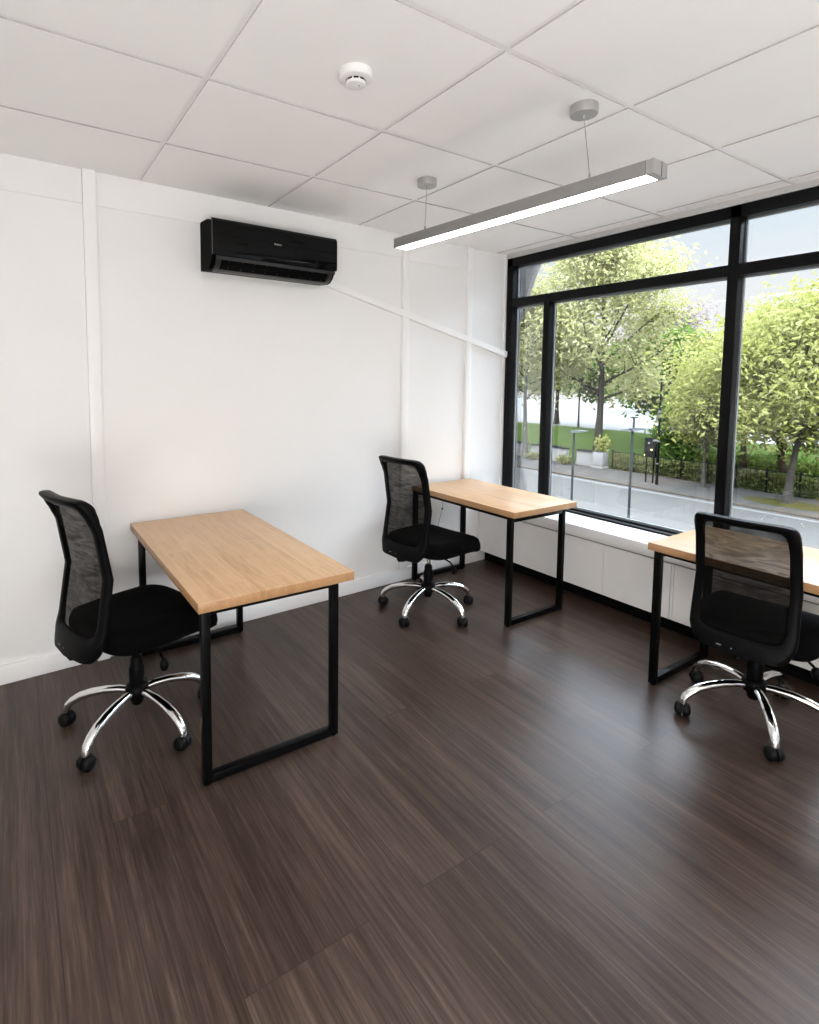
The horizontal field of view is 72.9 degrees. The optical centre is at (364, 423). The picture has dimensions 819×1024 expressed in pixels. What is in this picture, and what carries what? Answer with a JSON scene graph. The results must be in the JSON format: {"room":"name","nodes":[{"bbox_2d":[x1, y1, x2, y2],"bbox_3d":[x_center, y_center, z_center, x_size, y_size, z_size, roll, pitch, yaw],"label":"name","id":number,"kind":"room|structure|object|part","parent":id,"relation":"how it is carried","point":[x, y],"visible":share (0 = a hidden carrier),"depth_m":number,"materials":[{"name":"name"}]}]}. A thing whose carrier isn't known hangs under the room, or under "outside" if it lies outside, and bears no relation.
{"room":"open-plan office","nodes":[
{"label":"open-plan office","id":0,"kind":"room"},
{"bbox_2d":[0,180,507,665],"bbox_3d":[-1.063,-0.031,3.361,5.698,2.854,0.121,-3,6,-35],"label":"wall","id":1,"kind":"structure","parent":0,"point":[278,402],"depth_m":3.34,"materials":[{"name":"white paint"}]},
{"bbox_2d":[0,153,81,202],"bbox_3d":[-2.372,-1.197,2.258,2.184,0.172,0.009,-3,6,-35],"label":"trim","id":2,"kind":"structure","parent":1,"relation":"attached to","point":[18,174],"depth_m":2.77,"materials":[{"name":"white paint"}]},
{"bbox_2d":[81,168,109,660],"bbox_3d":[-1.455,-0.004,2.994,0.063,2.654,0.030,-3,6,-35],"label":"trim","id":3,"kind":"structure","parent":1,"relation":"attached to","point":[88,179],"depth_m":2.95,"materials":[{"name":"white paint"}]},
{"bbox_2d":[0,550,483,684],"bbox_3d":[-1.114,1.251,3.350,5.300,0.100,0.018,-3,6,-35],"label":"baseboard","id":4,"kind":"structure","parent":1,"relation":"attached to","point":[40,665],"depth_m":3.69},
{"bbox_2d":[95,172,401,257],"bbox_3d":[-0.575,-1.285,3.522,2.086,0.172,0.009,-3,6,-35],"label":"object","id":5,"kind":"structure","parent":1,"relation":"attached to","point":[114,192],"depth_m":3.32,"materials":[{"name":"white paint"}]},
{"bbox_2d":[200,217,336,285],"bbox_3d":[-0.576,-1.046,3.414,0.824,0.298,0.216,-3,6,-35],"label":"air conditioner","id":6,"kind":"object","parent":1,"relation":"attached to","point":[228,247],"visible":1,"depth_m":3.29,"materials":[{"name":"black plastic"}]},
{"bbox_2d":[212,255,334,284],"bbox_3d":[-0.538,-0.934,3.379,0.789,0.076,0.123,-3,5,-33],"label":"outlet","id":7,"kind":"object","parent":6,"relation":"attached to","point":[242,265],"depth_m":3.34,"materials":[{"name":"black plastic"}]},
{"bbox_2d":[398,234,409,568],"bbox_3d":[0.302,-0.143,4.226,0.062,2.550,0.028,-3,6,-35],"label":"trim","id":8,"kind":"structure","parent":1,"relation":"attached to","point":[405,274],"depth_m":4.18,"materials":[{"name":"white paint"}]},
{"bbox_2d":[322,281,506,357],"bbox_3d":[0.472,-0.784,4.285,1.879,0.484,0.040,-3,6,-35],"label":"cable trunking","id":9,"kind":"object","parent":1,"relation":"attached to","point":[333,285],"visible":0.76,"depth_m":4.19,"materials":[{"name":"white plastic"}]},
{"bbox_2d":[410,242,466,269],"bbox_3d":[0.581,-1.337,4.334,0.613,0.182,0.010,-3,6,-35],"label":"trim","id":10,"kind":"structure","parent":1,"relation":"attached to","point":[439,253],"depth_m":4.35,"materials":[{"name":"white paint"}]},
{"bbox_2d":[462,247,473,533],"bbox_3d":[0.854,-0.170,4.613,0.058,2.550,0.028,-3,6,-35],"label":"trim","id":11,"kind":"structure","parent":1,"relation":"attached to","point":[470,250],"depth_m":4.58,"materials":[{"name":"white paint"}]},
{"bbox_2d":[499,255,507,484],"bbox_3d":[1.216,-0.406,4.861,0.020,2.114,0.018,-3,5,-33],"label":"trim","id":12,"kind":"structure","parent":1,"relation":"attached to","point":[506,259],"depth_m":4.85,"materials":[{"name":"white paint"}]},
{"bbox_2d":[507,178,818,258],"bbox_3d":[2.703,-1.263,2.590,0.112,0.046,5.310,-3,5,-33],"label":"trim","id":13,"kind":"structure","parent":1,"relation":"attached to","point":[794,187],"depth_m":3.53,"materials":[{"name":"white paint"}]},
{"bbox_2d":[0,558,818,1023],"bbox_3d":[0.278,1.532,1.310,5.620,0.120,5.600,-3,5,-33],"label":"floor","id":14,"kind":"structure","parent":0,"point":[498,823],"depth_m":1.93,"materials":[{"name":"brown wood"}]},
{"bbox_2d":[39,490,217,771],"bbox_3d":[-1.017,0.817,2.468,0.658,1.102,0.688,4,6,39],"label":"office chair","id":15,"kind":"object","parent":14,"relation":"on","point":[92,621],"visible":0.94,"depth_m":2.30,"materials":[{"name":"black fabric"}]},
{"bbox_3d":[-1.198,0.614,2.258,0.407,0.668,0.158,4,6,39],"label":"backrest frame","id":16,"kind":"part","parent":15,"relation":"part of","materials":[{"name":"black plastic"}]},
{"bbox_3d":[-1.192,0.614,2.266,0.359,0.604,0.097,4,6,39],"label":"backrest","id":17,"kind":"part","parent":15,"relation":"part of","materials":[{"name":"black fabric"}]},
{"bbox_2d":[77,753,92,768],"bbox_3d":[-1.119,1.346,2.216,0.008,0.040,0.068,3,5,27],"label":"hood","id":18,"kind":"object","parent":15,"relation":"attached to","point":[83,757],"depth_m":2.20,"materials":[{"name":"black plastic"}]},
{"bbox_3d":[-1.218,1.246,2.506,0.299,0.121,0.042,0,5,-3],"label":"leg","id":19,"kind":"part","parent":15,"relation":"part of","materials":[{"name":"silver metal"}]},
{"bbox_3d":[-1.084,1.260,2.338,0.042,0.121,0.299,2,5,15],"label":"leg","id":20,"kind":"part","parent":15,"relation":"part of","materials":[{"name":"silver metal"}]},
{"bbox_3d":[-0.924,0.982,2.409,0.156,0.050,0.013,4,6,36],"label":"lever","id":21,"kind":"part","parent":15,"relation":"part of","materials":[{"name":"black plastic"}]},
{"bbox_3d":[-1.004,0.888,2.521,0.504,0.148,0.548,4,6,39],"label":"seat","id":22,"kind":"part","parent":15,"relation":"part of","materials":[{"name":"black fabric"}]},
{"bbox_3d":[-0.882,1.255,2.413,0.299,0.121,0.042,3,5,33],"label":"leg","id":23,"kind":"part","parent":15,"relation":"part of","materials":[{"name":"silver metal"}]},
{"bbox_3d":[-0.858,1.030,2.363,0.038,0.050,0.038,4,6,39],"label":"lever knob","id":24,"kind":"part","parent":15,"relation":"part of","materials":[{"name":"black plastic"}]},
{"bbox_3d":[-0.892,1.238,2.628,0.299,0.121,0.042,-3,6,-38],"label":"leg","id":25,"kind":"part","parent":15,"relation":"part of","materials":[{"name":"silver metal"}]},
{"bbox_2d":[178,735,189,745],"bbox_3d":[-0.772,1.338,2.346,0.068,0.040,0.008,3,5,27],"label":"hood","id":26,"kind":"object","parent":15,"relation":"attached to","point":[185,739],"depth_m":2.33,"materials":[{"name":"black plastic"}]},
{"bbox_2d":[130,509,353,785],"bbox_3d":[-0.690,0.973,2.781,0.668,0.750,1.336,-3,5,-33],"label":"desk","id":27,"kind":"object","parent":14,"relation":"on","point":[219,562],"visible":0.98,"depth_m":2.42,"materials":[{"name":"brown wood"}]},
{"bbox_3d":[-1.248,0.959,3.109,0.034,0.706,0.034,-3,5,-33],"label":"leg","id":28,"kind":"part","parent":27,"relation":"part of","materials":[{"name":"black metal"}]},
{"bbox_3d":[-1.014,1.284,3.287,0.528,0.034,0.034,-3,5,-33],"label":"floor rail","id":29,"kind":"part","parent":27,"relation":"part of","materials":[{"name":"black metal"}]},
{"bbox_3d":[-0.610,1.042,2.122,0.034,0.706,0.034,-3,5,-33],"label":"leg","id":30,"kind":"part","parent":27,"relation":"part of","materials":[{"name":"black metal"}]},
{"bbox_3d":[-0.776,0.938,3.413,0.034,0.706,0.034,-3,5,-33],"label":"leg","id":31,"kind":"part","parent":27,"relation":"part of","materials":[{"name":"black metal"}]},
{"bbox_3d":[-0.372,0.696,2.247,0.528,0.034,0.034,-3,5,-33],"label":"rail","id":32,"kind":"part","parent":27,"relation":"part of","materials":[{"name":"black metal"}]},
{"bbox_3d":[-0.376,1.366,2.300,0.528,0.034,0.034,-3,5,-33],"label":"floor rail","id":33,"kind":"part","parent":27,"relation":"part of","materials":[{"name":"black metal"}]},
{"bbox_3d":[-0.138,1.021,2.426,0.034,0.706,0.034,-3,5,-33],"label":"leg","id":34,"kind":"part","parent":27,"relation":"part of","materials":[{"name":"black metal"}]},
{"bbox_2d":[378,455,480,626],"bbox_3d":[0.447,0.740,3.719,0.673,1.077,0.652,-3,6,-40],"label":"office chair","id":35,"kind":"object","parent":14,"relation":"on","point":[409,535],"visible":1,"depth_m":3.56,"materials":[{"name":"black fabric"}]},
{"bbox_3d":[0.257,1.151,3.828,0.299,0.121,0.042,2,5,16],"label":"leg","id":36,"kind":"part","parent":35,"relation":"part of","materials":[{"name":"silver metal"}]},
{"bbox_3d":[0.243,0.539,3.563,0.097,0.593,0.359,-3,6,-40],"label":"backrest","id":37,"kind":"part","parent":35,"relation":"part of","materials":[{"name":"black fabric"}]},
{"bbox_3d":[0.235,0.540,3.557,0.158,0.655,0.407,-3,6,-40],"label":"backrest frame","id":38,"kind":"part","parent":35,"relation":"part of","materials":[{"name":"black plastic"}]},
{"bbox_3d":[0.330,1.167,3.627,0.042,0.121,0.299,3,5,34],"label":"leg","id":39,"kind":"part","parent":35,"relation":"part of","materials":[{"name":"silver metal"}]},
{"bbox_3d":[0.545,1.168,3.633,0.042,0.121,0.299,-3,6,-38],"label":"leg","id":40,"kind":"part","parent":35,"relation":"part of","materials":[{"name":"silver metal"}]},
{"bbox_3d":[0.470,0.811,3.780,0.548,0.148,0.504,-3,6,-40],"label":"seat","id":41,"kind":"part","parent":35,"relation":"part of","materials":[{"name":"black fabric"}]},
{"bbox_3d":[0.605,1.152,3.840,0.299,0.121,0.042,-1,5,-20],"label":"leg","id":42,"kind":"part","parent":35,"relation":"part of","materials":[{"name":"silver metal"}]},
{"bbox_3d":[0.582,0.955,3.598,0.038,0.050,0.038,-3,6,-40],"label":"lever knob","id":43,"kind":"part","parent":35,"relation":"part of","materials":[{"name":"black plastic"}]},
{"bbox_2d":[412,478,576,626],"bbox_3d":[0.905,0.881,4.072,0.613,0.750,1.045,-3,5,-33],"label":"desk","id":44,"kind":"object","parent":14,"relation":"on","point":[513,505],"visible":0.91,"depth_m":3.78,"materials":[{"name":"brown wood"}]},
{"bbox_3d":[0.395,0.873,4.329,0.034,0.706,0.034,-3,5,-33],"label":"leg","id":45,"kind":"part","parent":44,"relation":"part of","materials":[{"name":"black metal"}]},
{"bbox_3d":[0.605,1.199,4.492,0.470,0.034,0.034,-3,5,-33],"label":"floor rail","id":46,"kind":"part","parent":44,"relation":"part of","materials":[{"name":"black metal"}]},
{"bbox_3d":[0.819,0.854,4.601,0.034,0.706,0.034,-3,5,-33],"label":"leg","id":47,"kind":"part","parent":44,"relation":"part of","materials":[{"name":"black metal"}]},
{"bbox_3d":[0.660,0.565,3.896,0.020,0.020,0.935,-3,5,-33],"label":"rail","id":48,"kind":"part","parent":44,"relation":"part of","materials":[{"name":"black metal"}]},
{"bbox_3d":[0.920,0.941,3.517,0.034,0.706,0.034,-3,5,-33],"label":"leg","id":49,"kind":"part","parent":44,"relation":"part of","materials":[{"name":"black metal"}]},
{"bbox_3d":[1.129,1.267,3.680,0.470,0.034,0.034,-3,5,-33],"label":"floor rail","id":50,"kind":"part","parent":44,"relation":"part of","materials":[{"name":"black metal"}]},
{"bbox_3d":[1.134,0.597,3.627,0.470,0.034,0.034,-3,5,-33],"label":"rail","id":51,"kind":"part","parent":44,"relation":"part of","materials":[{"name":"black metal"}]},
{"bbox_3d":[1.343,0.922,3.790,0.034,0.706,0.034,-3,5,-33],"label":"leg","id":52,"kind":"part","parent":44,"relation":"part of","materials":[{"name":"black metal"}]},
{"bbox_2d":[648,529,818,684],"bbox_3d":[2.023,1.010,2.540,0.609,0.750,1.165,-3,5,-33],"label":"desk","id":53,"kind":"object","parent":14,"relation":"on","point":[682,546],"visible":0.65,"depth_m":2.83,"materials":[{"name":"brown wood"}]},
{"bbox_3d":[1.503,0.998,2.851,0.034,0.706,0.034,-3,5,-33],"label":"leg","id":54,"kind":"part","parent":53,"relation":"part of","materials":[{"name":"black metal"}]},
{"bbox_3d":[1.721,1.323,3.019,0.489,0.034,0.034,-3,5,-33],"label":"floor rail","id":55,"kind":"part","parent":53,"relation":"part of","materials":[{"name":"black metal"}]},
{"bbox_3d":[1.943,0.978,3.134,0.034,0.706,0.034,-3,5,-33],"label":"leg","id":56,"kind":"part","parent":53,"relation":"part of","materials":[{"name":"black metal"}]},
{"bbox_3d":[1.796,0.694,2.373,0.020,0.020,1.041,-3,5,-33],"label":"rail","id":57,"kind":"part","parent":53,"relation":"part of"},
{"bbox_2d":[674,512,818,761],"bbox_3d":[1.829,0.883,2.547,0.692,0.995,0.665,-3,6,-39],"label":"office chair","id":58,"kind":"object","parent":14,"relation":"on","point":[747,602],"visible":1,"depth_m":2.38,"materials":[{"name":"black fabric"}]},
{"bbox_3d":[1.636,1.258,2.594,0.299,0.121,0.042,1,5,3],"label":"leg","id":59,"kind":"part","parent":58,"relation":"part of","materials":[{"name":"silver metal"}]},
{"bbox_3d":[1.772,1.245,2.760,0.042,0.121,0.299,-1,5,-15],"label":"leg","id":60,"kind":"part","parent":58,"relation":"part of","materials":[{"name":"silver metal"}]},
{"bbox_3d":[1.624,0.697,2.379,0.097,0.542,0.359,-3,6,-39],"label":"backrest","id":61,"kind":"part","parent":58,"relation":"part of","materials":[{"name":"black fabric"}]},
{"bbox_3d":[1.616,0.697,2.373,0.158,0.598,0.407,-3,6,-39],"label":"backrest frame","id":62,"kind":"part","parent":58,"relation":"part of","materials":[{"name":"black plastic"}]},
{"bbox_3d":[1.752,1.273,2.413,0.042,0.121,0.299,2,5,21],"label":"leg","id":63,"kind":"part","parent":58,"relation":"part of","materials":[{"name":"silver metal"}]},
{"bbox_3d":[1.972,1.253,2.683,0.299,0.121,0.042,-3,5,-33],"label":"leg","id":64,"kind":"part","parent":58,"relation":"part of","materials":[{"name":"silver metal"}]},
{"bbox_2d":[769,744,781,760],"bbox_3d":[1.703,1.359,2.296,0.008,0.040,0.068,0,5,-3],"label":"hood","id":65,"kind":"object","parent":58,"relation":"attached to","point":[777,751],"depth_m":2.28,"materials":[{"name":"black plastic"}]},
{"bbox_3d":[1.960,1.270,2.468,0.299,0.121,0.042,4,6,39],"label":"leg","id":66,"kind":"part","parent":58,"relation":"part of","materials":[{"name":"silver metal"}]},
{"bbox_3d":[1.856,0.941,2.587,0.548,0.148,0.504,-3,6,-39],"label":"seat","id":67,"kind":"part","parent":58,"relation":"part of","materials":[{"name":"black fabric"}]},
{"bbox_3d":[1.964,1.085,2.403,0.038,0.050,0.038,-3,6,-39],"label":"lever knob","id":68,"kind":"part","parent":58,"relation":"part of","materials":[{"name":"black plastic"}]},
{"bbox_2d":[0,0,818,254],"bbox_3d":[0.339,-1.255,1.116,5.720,0.160,5.600,-3,5,-33],"label":"ceiling","id":69,"kind":"structure","parent":0,"point":[247,101],"depth_m":2.14,"materials":[{"name":"tile"}]},
{"bbox_2d":[339,62,372,90],"bbox_3d":[-0.032,-1.222,1.954,0.120,0.058,0.120,-3,5,-33],"label":"smoke detector","id":70,"kind":"object","parent":69,"relation":"attached to","point":[355,76],"visible":1,"depth_m":1.92,"materials":[{"name":"white plastic"}]},
{"bbox_2d":[394,99,667,250],"bbox_3d":[0.625,-1.120,2.567,0.171,0.336,1.457,-3,6,-37],"label":"pendant light","id":71,"kind":"object","parent":69,"relation":"hanging from","point":[652,170],"visible":1,"depth_m":2.34,"materials":[{"name":"grey metal"}]},
{"bbox_2d":[397,175,655,249],"bbox_3d":[0.635,-0.959,2.602,0.086,0.007,1.418,-3,6,-37],"label":"diffuser","id":72,"kind":"object","parent":71,"relation":"attached to","point":[619,183],"depth_m":2.43,"materials":[{"name":"white"}]},
{"bbox_2d":[478,512,818,670],"bbox_3d":[2.536,1.094,2.672,0.274,0.368,5.298,-3,5,-33],"label":"wall panel","id":73,"kind":"object","parent":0,"point":[623,575],"visible":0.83,"depth_m":3.81,"materials":[{"name":"white paint"}]},
{"bbox_3d":[2.684,1.164,2.835,0.140,0.605,5.400,-3,5,-33],"label":"wall","id":74,"kind":"structure","parent":0,"visible":0},
{"bbox_2d":[485,552,818,686],"bbox_3d":[2.568,1.325,2.703,0.190,0.104,5.282,-3,5,-33],"label":"baseboard","id":75,"kind":"structure","parent":74,"relation":"attached to","point":[795,671],"depth_m":3.78,"materials":[{"name":"black"}]},
{"bbox_2d":[502,186,818,535],"bbox_3d":[2.706,-0.186,2.671,0.100,2.113,5.292,-3,5,-33],"label":"window","id":76,"kind":"structure","parent":74,"relation":"in","point":[520,269],"depth_m":3.74,"materials":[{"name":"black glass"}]},
{"bbox_3d":[1.422,-0.183,4.726,0.006,1.636,0.335,-3,5,-33],"label":"pane","id":77,"kind":"part","parent":76,"relation":"part of","materials":[{"name":"clear glass"}]},
{"bbox_3d":[1.798,-1.155,4.074,0.006,0.270,1.698,-3,5,-33],"label":"pane","id":78,"kind":"part","parent":76,"relation":"part of","materials":[{"name":"clear glass"}]},
{"bbox_2d":[524,512,818,601],"bbox_3d":[2.533,0.874,2.653,0.290,0.073,5.300,-3,5,-33],"label":"window sill","id":79,"kind":"structure","parent":74,"relation":"attached to","point":[633,539],"depth_m":3.82,"materials":[{"name":"white paint"}]},
{"label":"outside","id":80,"kind":"structure","parent":0,"visible":0},
{"bbox_2d":[519,422,818,498],"bbox_3d":[5.964,0.169,50.831,11.500,1.048,132.000,-3,5,-33],"label":"lawn","id":81,"kind":"structure","parent":80,"point":[620,441],"depth_m":36.95,"materials":[{"name":"green plant"}]},
{"bbox_2d":[577,379,580,427],"bbox_3d":[16.853,-1.947,43.370,0.400,4.620,0.400,-3,5,-33],"label":"column","id":82,"kind":"structure","parent":81,"relation":"on","point":[578,420],"depth_m":43.41,"materials":[{"name":"grey metal"}]},
{"bbox_2d":[557,333,636,426],"bbox_3d":[17.874,-2.994,41.126,7.319,7.285,7.044,-3,5,-33],"label":"tree","id":83,"kind":"object","parent":81,"relation":"on","point":[592,374],"visible":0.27,"depth_m":41.11,"materials":[{"name":"green plant"}]},
{"bbox_2d":[520,235,716,450],"bbox_3d":[13.017,-5.388,30.675,10.022,15.507,11.314,-4,6,-44],"label":"tree","id":84,"kind":"object","parent":81,"relation":"on","point":[623,263],"visible":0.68,"depth_m":29.28,"materials":[{"name":"green plant"}]},
{"bbox_2d":[604,315,710,441],"bbox_3d":[19.797,-2.744,35.024,8.066,8.149,6.300,-3,5,-33],"label":"tree","id":85,"kind":"object","parent":81,"relation":"on","point":[653,399],"visible":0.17,"depth_m":34.20,"materials":[{"name":"green plant"}]},
{"bbox_2d":[641,395,740,463],"bbox_3d":[17.601,0.272,29.526,4.873,4.185,4.942,-3,5,-33],"label":"tree","id":86,"kind":"object","parent":81,"relation":"on","point":[665,437],"visible":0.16,"depth_m":29.70,"materials":[{"name":"green plant"}]},
{"bbox_2d":[608,452,818,499],"bbox_3d":[17.960,2.560,22.514,1.693,1.117,17.514,-3,5,-33],"label":"hedge","id":87,"kind":"object","parent":81,"relation":"on","point":[664,464],"visible":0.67,"depth_m":25.16,"materials":[{"name":"plant"}]},
{"bbox_2d":[611,450,818,496],"bbox_3d":[17.692,2.467,22.197,0.060,1.020,17.000,-3,5,-33],"label":"railing","id":88,"kind":"object","parent":81,"relation":"on","point":[612,451],"visible":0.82,"depth_m":25.15,"materials":[{"name":"black metal"}]},
{"bbox_3d":[13.771,1.960,28.262,0.060,1.020,0.060,-3,5,-33],"label":"post","id":89,"kind":"part","parent":88,"relation":"part of","materials":[{"name":"black metal"}]},
{"bbox_3d":[15.049,2.126,26.285,0.060,1.020,0.060,-3,5,-33],"label":"post","id":90,"kind":"part","parent":88,"relation":"part of","materials":[{"name":"black metal"}]},
{"bbox_3d":[15.688,2.208,25.297,0.060,1.020,0.060,-3,5,-33],"label":"post","id":91,"kind":"part","parent":88,"relation":"part of","materials":[{"name":"black metal"}]},
{"bbox_3d":[17.695,2.061,22.165,0.040,0.035,17.000,-3,5,-33],"label":"rail","id":92,"kind":"part","parent":88,"relation":"part of","materials":[{"name":"black metal"}]},
{"bbox_3d":[17.690,2.844,22.227,0.024,0.025,17.000,-3,5,-33],"label":"rail","id":93,"kind":"part","parent":88,"relation":"part of","materials":[{"name":"black metal"}]},
{"bbox_3d":[16.327,2.291,24.308,0.060,1.020,0.060,-3,5,-33],"label":"post","id":94,"kind":"part","parent":88,"relation":"part of","materials":[{"name":"black metal"}]},
{"bbox_3d":[16.966,2.373,23.320,0.060,1.020,0.060,-3,5,-33],"label":"post","id":95,"kind":"part","parent":88,"relation":"part of","materials":[{"name":"black metal"}]},
{"bbox_3d":[17.606,2.456,22.331,0.060,1.020,0.060,-3,5,-33],"label":"post","id":96,"kind":"part","parent":88,"relation":"part of","materials":[{"name":"black metal"}]},
{"bbox_2d":[650,300,791,476],"bbox_3d":[18.030,-1.478,25.341,7.571,8.335,7.031,-1,5,-17],"label":"tree","id":97,"kind":"object","parent":81,"relation":"on","point":[721,322],"visible":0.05,"depth_m":26.09,"materials":[{"name":"green plant"}]},
{"bbox_2d":[656,440,818,481],"bbox_3d":[20.659,2.232,23.518,3.734,1.665,16.507,-3,5,-33],"label":"hedge","id":98,"kind":"object","parent":81,"relation":"on","point":[763,463],"visible":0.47,"depth_m":26.38,"materials":[{"name":"green plant"}]},
{"bbox_2d":[680,305,809,473],"bbox_3d":[18.325,-1.289,24.549,7.614,8.101,6.539,3,5,33],"label":"tree","id":99,"kind":"object","parent":81,"relation":"on","point":[781,465],"visible":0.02,"depth_m":24.52,"materials":[{"name":"green plant"}]},
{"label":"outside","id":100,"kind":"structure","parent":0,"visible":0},
{"bbox_2d":[518,397,818,444],"bbox_3d":[23.060,-3.130,90.259,60.800,0.400,240.000,-3,5,-33],"label":"path","id":101,"kind":"structure","parent":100,"point":[613,419],"depth_m":58.97,"materials":[{"name":"white concrete"}]},
{"bbox_2d":[518,367,535,393],"bbox_3d":[36.407,-10.285,132.182,11.784,8.345,11.347,3,5,28],"label":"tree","id":102,"kind":"object","parent":101,"relation":"on","point":[520,380],"visible":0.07,"depth_m":130.95,"materials":[{"name":"green plant"}]},
{"bbox_2d":[521,331,594,424],"bbox_3d":[16.762,-4.236,47.275,8.357,8.751,7.528,-3,5,-33],"label":"tree","id":103,"kind":"object","parent":101,"relation":"on","point":[556,421],"visible":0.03,"depth_m":46.98,"materials":[{"name":"green plant"}]},
{"bbox_2d":[610,294,721,404],"bbox_3d":[34.007,-7.867,64.661,12.566,13.662,13.126,1,5,4],"label":"tree","id":104,"kind":"object","parent":101,"relation":"on","point":[698,304],"visible":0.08,"depth_m":60.92,"materials":[{"name":"green plant"}]},
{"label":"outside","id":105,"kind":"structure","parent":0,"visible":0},
{"bbox_2d":[523,458,818,515],"bbox_3d":[-2.427,0.802,50.234,3.300,0.360,160.000,-3,5,-33],"label":"pavement","id":106,"kind":"structure","parent":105,"point":[664,483],"depth_m":24.96,"materials":[{"name":"grey concrete"}]},
{"bbox_2d":[525,451,538,459],"bbox_3d":[9.938,1.927,32.519,1.043,0.751,1.032,-3,5,-33],"label":"shrub","id":107,"kind":"object","parent":106,"relation":"on","point":[532,455],"visible":0.98,"depth_m":32.36,"materials":[{"name":"green plant"}]},
{"bbox_2d":[530,443,595,465],"bbox_3d":[11.351,1.734,31.734,0.340,0.890,4.490,-3,5,-33],"label":"wall","id":108,"kind":"structure","parent":106,"relation":"on","point":[584,456],"depth_m":30.81,"materials":[{"name":"grey concrete"}]},
{"bbox_3d":[11.242,1.700,31.900,0.240,0.690,1.150,-3,5,-33],"label":"wall panel","id":109,"kind":"part","parent":108,"relation":"part of","materials":[{"name":"grey concrete"}]},
{"bbox_3d":[12.231,1.843,30.372,0.240,0.660,1.200,-3,5,-33],"label":"wall panel","id":110,"kind":"part","parent":108,"relation":"part of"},
{"bbox_2d":[554,454,571,464],"bbox_3d":[11.129,1.969,30.819,1.078,0.687,1.020,2,5,18],"label":"shrub","id":111,"kind":"object","parent":106,"relation":"on","point":[563,459],"visible":0.98,"depth_m":30.66,"materials":[{"name":"green plant"}]},
{"bbox_2d":[518,264,644,457],"bbox_3d":[10.455,-3.821,32.426,10.479,12.078,9.402,1,5,9],"label":"tree","id":112,"kind":"object","parent":106,"relation":"on","point":[533,317],"visible":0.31,"depth_m":31.69,"materials":[{"name":"green plant"}]},
{"bbox_2d":[591,451,608,468],"bbox_3d":[12.577,1.937,29.470,0.600,0.860,0.680,-3,5,-33],"label":"planter","id":113,"kind":"object","parent":106,"relation":"on","point":[600,459],"visible":1,"depth_m":29.27,"materials":[{"name":"grey concrete"}]},
{"bbox_2d":[593,434,610,451],"bbox_3d":[12.618,1.060,29.388,1.041,1.081,0.949,-3,5,-33],"label":"shrub","id":114,"kind":"object","parent":113,"relation":"on","point":[599,443],"visible":1,"depth_m":29.25,"materials":[{"name":"green plant"}]},
{"bbox_2d":[644,437,656,482],"bbox_3d":[13.055,1.671,25.280,0.085,2.060,0.540,-3,5,-33],"label":"notice board","id":115,"kind":"object","parent":106,"relation":"on","point":[650,448],"visible":0.91,"depth_m":25.20,"materials":[{"name":"black metal"}]},
{"bbox_3d":[12.968,2.038,25.445,0.067,1.300,0.070,-3,5,-33],"label":"post","id":116,"kind":"part","parent":115,"relation":"part of","materials":[{"name":"black metal"}]},
{"bbox_3d":[13.147,2.061,25.169,0.067,1.300,0.070,-3,5,-33],"label":"post","id":117,"kind":"part","parent":115,"relation":"part of","materials":[{"name":"black metal"}]},
{"bbox_2d":[653,382,662,484],"bbox_3d":[13.110,0.440,24.739,0.155,4.600,0.293,-3,5,-33],"label":"signal pole","id":118,"kind":"object","parent":106,"relation":"on","point":[658,441],"visible":0.86,"depth_m":24.66,"materials":[{"name":"metal"}]},
{"bbox_2d":[643,347,775,487],"bbox_3d":[14.689,-0.351,23.946,5.193,6.534,4.842,-3,6,-36],"label":"tree","id":119,"kind":"object","parent":106,"relation":"on","point":[685,403],"visible":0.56,"depth_m":23.75,"materials":[{"name":"green plant"}]},
{"bbox_2d":[643,271,818,503],"bbox_3d":[16.592,-1.311,20.316,9.822,9.054,8.920,0,5,-4],"label":"tree","id":120,"kind":"object","parent":106,"relation":"on","point":[788,337],"visible":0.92,"depth_m":19.87,"materials":[{"name":"green plant"}]},
{"bbox_2d":[743,496,818,511],"bbox_3d":[16.158,3.043,21.015,1.575,0.030,3.127,-3,5,-33],"label":"grass","id":121,"kind":"structure","parent":106,"relation":"on","point":[771,501],"depth_m":20.98,"materials":[{"name":"plant"}]},
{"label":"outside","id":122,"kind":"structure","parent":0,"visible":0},
{"bbox_2d":[524,468,818,548],"bbox_3d":[-10.980,1.211,44.738,16.450,0.300,160.000,-3,5,-33],"label":"road","id":123,"kind":"structure","parent":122,"point":[662,510],"depth_m":20.73,"materials":[{"name":"grey asphalt"}]},
{"bbox_2d":[570,430,587,500],"bbox_3d":[6.103,1.816,15.938,0.240,3.277,0.520,-3,5,-33],"label":"street lamp","id":124,"kind":"object","parent":123,"relation":"on","point":[572,431],"visible":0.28,"depth_m":15.97,"materials":[{"name":"grey metal"}]},
{"bbox_2d":[621,417,649,518],"bbox_3d":[7.030,1.697,14.487,0.240,3.755,0.680,-3,5,-33],"label":"street lamp","id":125,"kind":"object","parent":123,"relation":"on","point":[633,429],"visible":0.54,"depth_m":14.48,"materials":[{"name":"grey metal"}]},
{"bbox_2d":[524,466,818,519],"bbox_3d":[-3.940,0.864,49.261,0.300,0.370,160.000,-3,5,-33],"label":"kerb","id":126,"kind":"object","parent":123,"relation":"on","point":[526,467],"depth_m":22.66,"materials":[{"name":"concrete"}]},
{"bbox_2d":[524,469,818,522],"bbox_3d":[-4.406,0.767,48.951,0.250,0.006,160.000,-3,5,-33],"label":"road marking","id":127,"kind":"object","parent":123,"relation":"on","point":[524,469],"depth_m":22.19,"materials":[{"name":"paint"}]},
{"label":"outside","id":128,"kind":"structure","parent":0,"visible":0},
{"bbox_2d":[528,264,540,295],"bbox_3d":[1.384,-1.152,5.077,0.050,0.850,0.610,-3,5,-33],"label":"wall","id":129,"kind":"structure","parent":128,"point":[537,267],"depth_m":4.88,"materials":[{"name":"white paint"}]}
]}

